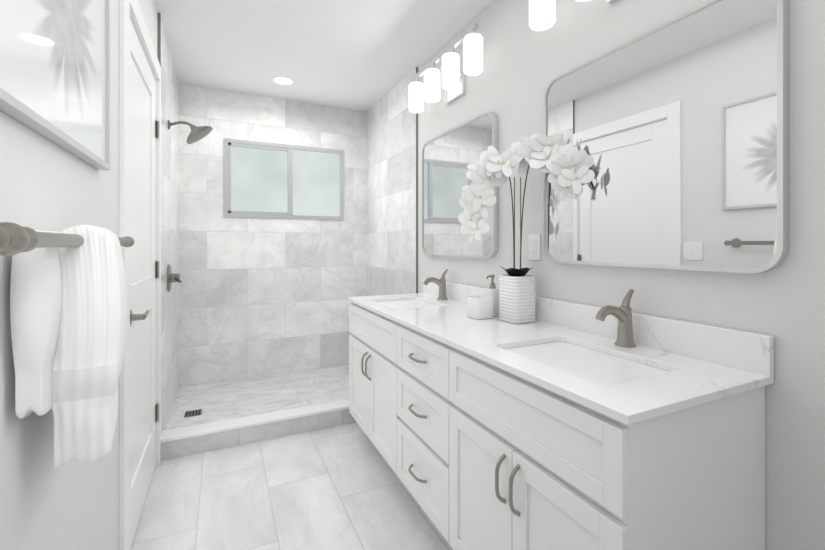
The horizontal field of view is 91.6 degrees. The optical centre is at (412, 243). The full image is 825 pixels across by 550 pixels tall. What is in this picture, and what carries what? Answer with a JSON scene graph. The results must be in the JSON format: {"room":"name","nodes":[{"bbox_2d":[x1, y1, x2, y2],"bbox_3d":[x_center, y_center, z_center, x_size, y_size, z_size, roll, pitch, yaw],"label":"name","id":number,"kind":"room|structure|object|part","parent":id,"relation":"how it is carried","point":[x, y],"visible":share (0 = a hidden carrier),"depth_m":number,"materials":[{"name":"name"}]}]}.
{"room":"bathroom","nodes":[
{"label":"bathroom","id":0,"kind":"room"},
{"bbox_2d":[0,0,156,549],"bbox_3d":[-0.685,-0.037,0.593,0.100,2.436,3.460,0,0,-25],"label":"wall","id":1,"kind":"structure","parent":0,"point":[46,184],"depth_m":0.81,"materials":[{"name":"white paint"}]},
{"bbox_2d":[0,0,109,169],"bbox_3d":[-0.717,-0.524,0.810,0.027,0.630,0.720,0,0,-25],"label":"picture frame","id":2,"kind":"object","parent":1,"relation":"attached to","point":[55,71],"visible":1,"depth_m":0.81,"materials":[{"name":"white"}]},
{"bbox_2d":[0,222,133,468],"bbox_3d":[-0.641,0.184,0.782,0.141,0.440,0.763,0,0,-25],"label":"towel rail","id":3,"kind":"object","parent":1,"relation":"attached to","point":[67,304],"visible":1,"depth_m":0.71,"materials":[{"name":"white fabric"}]},
{"bbox_2d":[119,0,160,549],"bbox_3d":[-1.236,0.111,1.745,0.136,2.141,0.905,0,0,-25],"label":"door frame","id":4,"kind":"structure","parent":1,"relation":"attached to","point":[129,10],"depth_m":1.41,"materials":[{"name":"white paint"}]},
{"bbox_2d":[130,19,158,548],"bbox_3d":[-1.192,0.153,1.794,0.092,2.039,0.768,0,0,-25],"label":"door","id":5,"kind":"structure","parent":1,"relation":"in","point":[142,270],"depth_m":1.80,"materials":[{"name":"white paint"}]},
{"bbox_3d":[-1.182,0.143,1.815,0.057,1.595,0.738,0,0,-25],"label":"door hardware","id":6,"kind":"part","parent":5,"relation":"part of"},
{"bbox_2d":[157,12,160,65],"bbox_3d":[-1.376,-0.037,2.178,0.014,2.436,0.004,0,0,-25],"label":"trim","id":7,"kind":"structure","parent":0,"point":[159,36],"depth_m":2.18,"materials":[{"name":"silver metal"}]},
{"bbox_2d":[161,18,178,434],"bbox_3d":[-1.674,-0.037,2.685,0.112,2.436,1.167,0,0,-25],"label":"tiled wall","id":8,"kind":"structure","parent":0,"point":[169,238],"depth_m":2.57,"materials":[{"name":"stone"}]},
{"bbox_2d":[167,265,181,291],"bbox_3d":[-1.491,0.214,2.526,0.080,0.170,0.187,0,0,-25],"label":"shower valve","id":9,"kind":"object","parent":8,"relation":"attached to","point":[172,277],"visible":1,"depth_m":2.50,"materials":[{"name":"silver metal"}]},
{"bbox_2d":[168,120,212,143],"bbox_3d":[-1.419,-0.711,2.569,0.248,0.140,0.184,0,0,-25],"label":"shower head","id":10,"kind":"object","parent":8,"relation":"attached to","point":[196,133],"visible":1,"depth_m":2.54},
{"bbox_2d":[179,84,366,386],"bbox_3d":[-1.153,-0.037,3.523,1.549,2.436,0.100,0,0,-25],"label":"wall","id":11,"kind":"structure","parent":0,"point":[262,296],"depth_m":3.41,"materials":[{"name":"tile"}]},
{"bbox_2d":[224,138,343,219],"bbox_3d":[-1.099,-0.543,3.513,1.003,0.644,0.066,0,0,-25],"label":"window","id":12,"kind":"structure","parent":11,"relation":"in","point":[271,180],"depth_m":3.49,"materials":[{"name":"grey glass"}]},
{"bbox_2d":[130,422,452,549],"bbox_3d":[0.070,1.241,0.953,1.773,0.120,3.460,0,0,-25],"label":"floor","id":13,"kind":"structure","parent":0,"point":[341,487],"depth_m":1.84,"materials":[{"name":"tile"}]},
{"bbox_2d":[349,301,764,549],"bbox_3d":[0.238,0.766,1.755,0.574,0.830,1.888,0,0,-25],"label":"bathroom vanity","id":14,"kind":"object","parent":13,"relation":"on","point":[560,425],"depth_m":1.02,"materials":[{"name":"white paint"}]},
{"bbox_2d":[348,293,773,428],"bbox_3d":[0.253,0.341,1.754,0.548,0.020,1.910,0,0,-25],"label":"countertop","id":15,"kind":"structure","parent":14,"relation":"on","point":[694,382],"depth_m":1.07,"materials":[{"name":"white stone"}]},
{"bbox_2d":[376,297,439,308],"bbox_3d":[-0.027,0.416,2.285,0.359,0.154,0.478,0,0,-25],"label":"sink","id":16,"kind":"object","parent":15,"relation":"in","point":[396,302],"depth_m":2.41,"materials":[{"name":"white ceramic"}]},
{"bbox_2d":[423,269,451,300],"bbox_3d":[0.138,0.240,2.375,0.167,0.182,0.062,0,0,-25],"label":"faucet","id":17,"kind":"object","parent":15,"relation":"on","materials":[{"name":"grey metal"}]},
{"bbox_2d":[467,295,493,319],"bbox_3d":[0.304,0.284,1.806,0.098,0.092,0.098,0,0,-25],"label":"cup holder","id":18,"kind":"object","parent":15,"relation":"on","point":[479,307],"visible":1,"depth_m":1.77,"materials":[{"name":"white ceramic"}]},
{"bbox_2d":[483,274,498,315],"bbox_3d":[0.367,0.236,1.864,0.079,0.188,0.068,0,0,-25],"label":"soap dispenser","id":19,"kind":"object","parent":15,"relation":"on","point":[492,290],"visible":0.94,"depth_m":1.84,"materials":[{"name":"white ceramic"}]},
{"bbox_2d":[458,132,594,323],"bbox_3d":[0.426,-0.063,1.636,0.278,0.786,0.577,0,0,-25],"label":"orchid pot","id":20,"kind":"object","parent":15,"relation":"on","point":[562,162],"visible":1,"depth_m":1.68,"materials":[{"name":"white ceramic"}]},
{"bbox_2d":[504,337,675,384],"bbox_3d":[0.493,0.416,1.193,0.359,0.154,0.478,0,0,-25],"label":"sink","id":21,"kind":"object","parent":15,"relation":"in","point":[592,362],"depth_m":1.21,"materials":[{"name":"white ceramic"}]},
{"bbox_2d":[592,289,639,348],"bbox_3d":[0.654,0.240,1.291,0.167,0.182,0.062,0,0,-25],"label":"faucet","id":22,"kind":"object","parent":15,"relation":"on","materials":[{"name":"grey metal"}]},
{"bbox_2d":[154,0,491,111],"bbox_3d":[-0.181,-1.305,1.479,1.773,0.100,4.627,0,0,-25],"label":"ceiling","id":23,"kind":"structure","parent":0,"point":[363,55],"depth_m":2.50,"materials":[{"name":"white paint"}]},
{"bbox_2d":[272,76,294,84],"bbox_3d":[-0.991,-1.251,3.072,0.170,0.006,0.170,0,0,-25],"label":"recessed light","id":24,"kind":"object","parent":23,"relation":"in","point":[282,80],"visible":1,"depth_m":3.06,"materials":[{"name":"white paint"}]},
{"bbox_2d":[367,68,415,295],"bbox_3d":[-0.174,-0.037,3.398,0.112,2.436,1.167,0,0,-25],"label":"tiled wall","id":25,"kind":"structure","parent":0,"point":[391,194],"depth_m":3.24,"materials":[{"name":"tile"}]},
{"bbox_2d":[416,67,417,292],"bbox_3d":[0.031,-0.037,2.848,0.014,2.436,0.004,0,0,-25],"label":"trim","id":26,"kind":"structure","parent":0,"point":[416,198],"depth_m":2.85,"materials":[{"name":"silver metal"}]},
{"bbox_2d":[418,0,824,549],"bbox_3d":[0.825,-0.037,1.312,0.100,2.436,3.460,0,0,-25],"label":"wall","id":27,"kind":"structure","parent":0,"point":[525,64],"depth_m":1.18,"materials":[{"name":"white paint"}]},
{"bbox_2d":[408,23,482,112],"bbox_3d":[0.190,-0.983,2.348,0.155,0.248,0.762,0,0,-25],"label":"light","id":28,"kind":"object","parent":27,"relation":"attached to","point":[453,71],"visible":1,"depth_m":2.23,"materials":[{"name":"white glass"}]},
{"bbox_2d":[422,112,497,258],"bbox_3d":[0.247,-0.302,2.375,0.029,0.757,0.800,0,0,-25],"label":"mirror","id":29,"kind":"object","parent":27,"relation":"attached to","point":[449,156],"visible":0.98,"depth_m":2.37,"materials":[{"name":"silver metal"}]},
{"bbox_2d":[529,234,540,259],"bbox_3d":[0.541,0.013,1.781,0.008,0.115,0.070,0,0,-25],"label":"electrical outlet","id":30,"kind":"object","parent":27,"relation":"attached to","point":[534,246],"visible":1,"depth_m":1.77,"materials":[{"name":"white plastic"}]},
{"bbox_2d":[529,0,616,30],"bbox_3d":[0.683,-0.983,1.313,0.155,0.248,0.762,0,0,-25],"label":"light","id":31,"kind":"object","parent":27,"relation":"attached to","point":[542,15],"visible":1,"depth_m":1.56,"materials":[{"name":"white glass"}]},
{"bbox_2d":[424,282,773,376],"bbox_3d":[0.491,0.281,1.867,0.021,0.101,1.910,0,0,-25],"label":"backsplash","id":32,"kind":"structure","parent":27,"relation":"attached to","point":[740,349],"depth_m":1.19,"materials":[{"name":"white stone"}]},
{"bbox_2d":[544,0,788,272],"bbox_3d":[0.740,-0.302,1.340,0.029,0.757,0.800,0,0,-25],"label":"mirror","id":33,"kind":"object","parent":27,"relation":"attached to","point":[676,128],"visible":0.98,"depth_m":1.19,"materials":[{"name":"silver metal"}]},
{"label":"outside","id":34,"kind":"structure","parent":0,"visible":0},
{"bbox_2d":[161,364,355,460],"bbox_3d":[-0.906,1.182,3.003,1.573,0.238,1.093,0,0,-25],"label":"shower","id":35,"kind":"object","parent":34,"point":[238,412],"visible":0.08,"depth_m":2.67,"materials":[{"name":"stone"}]},
{"bbox_2d":[184,409,201,417],"bbox_3d":[-1.450,1.119,2.654,0.100,0.003,0.100,0,0,-25],"label":"shower drain","id":36,"kind":"object","parent":35,"relation":"in","point":[193,413],"visible":1,"depth_m":2.65,"materials":[{"name":"silver metal"}]}
]}

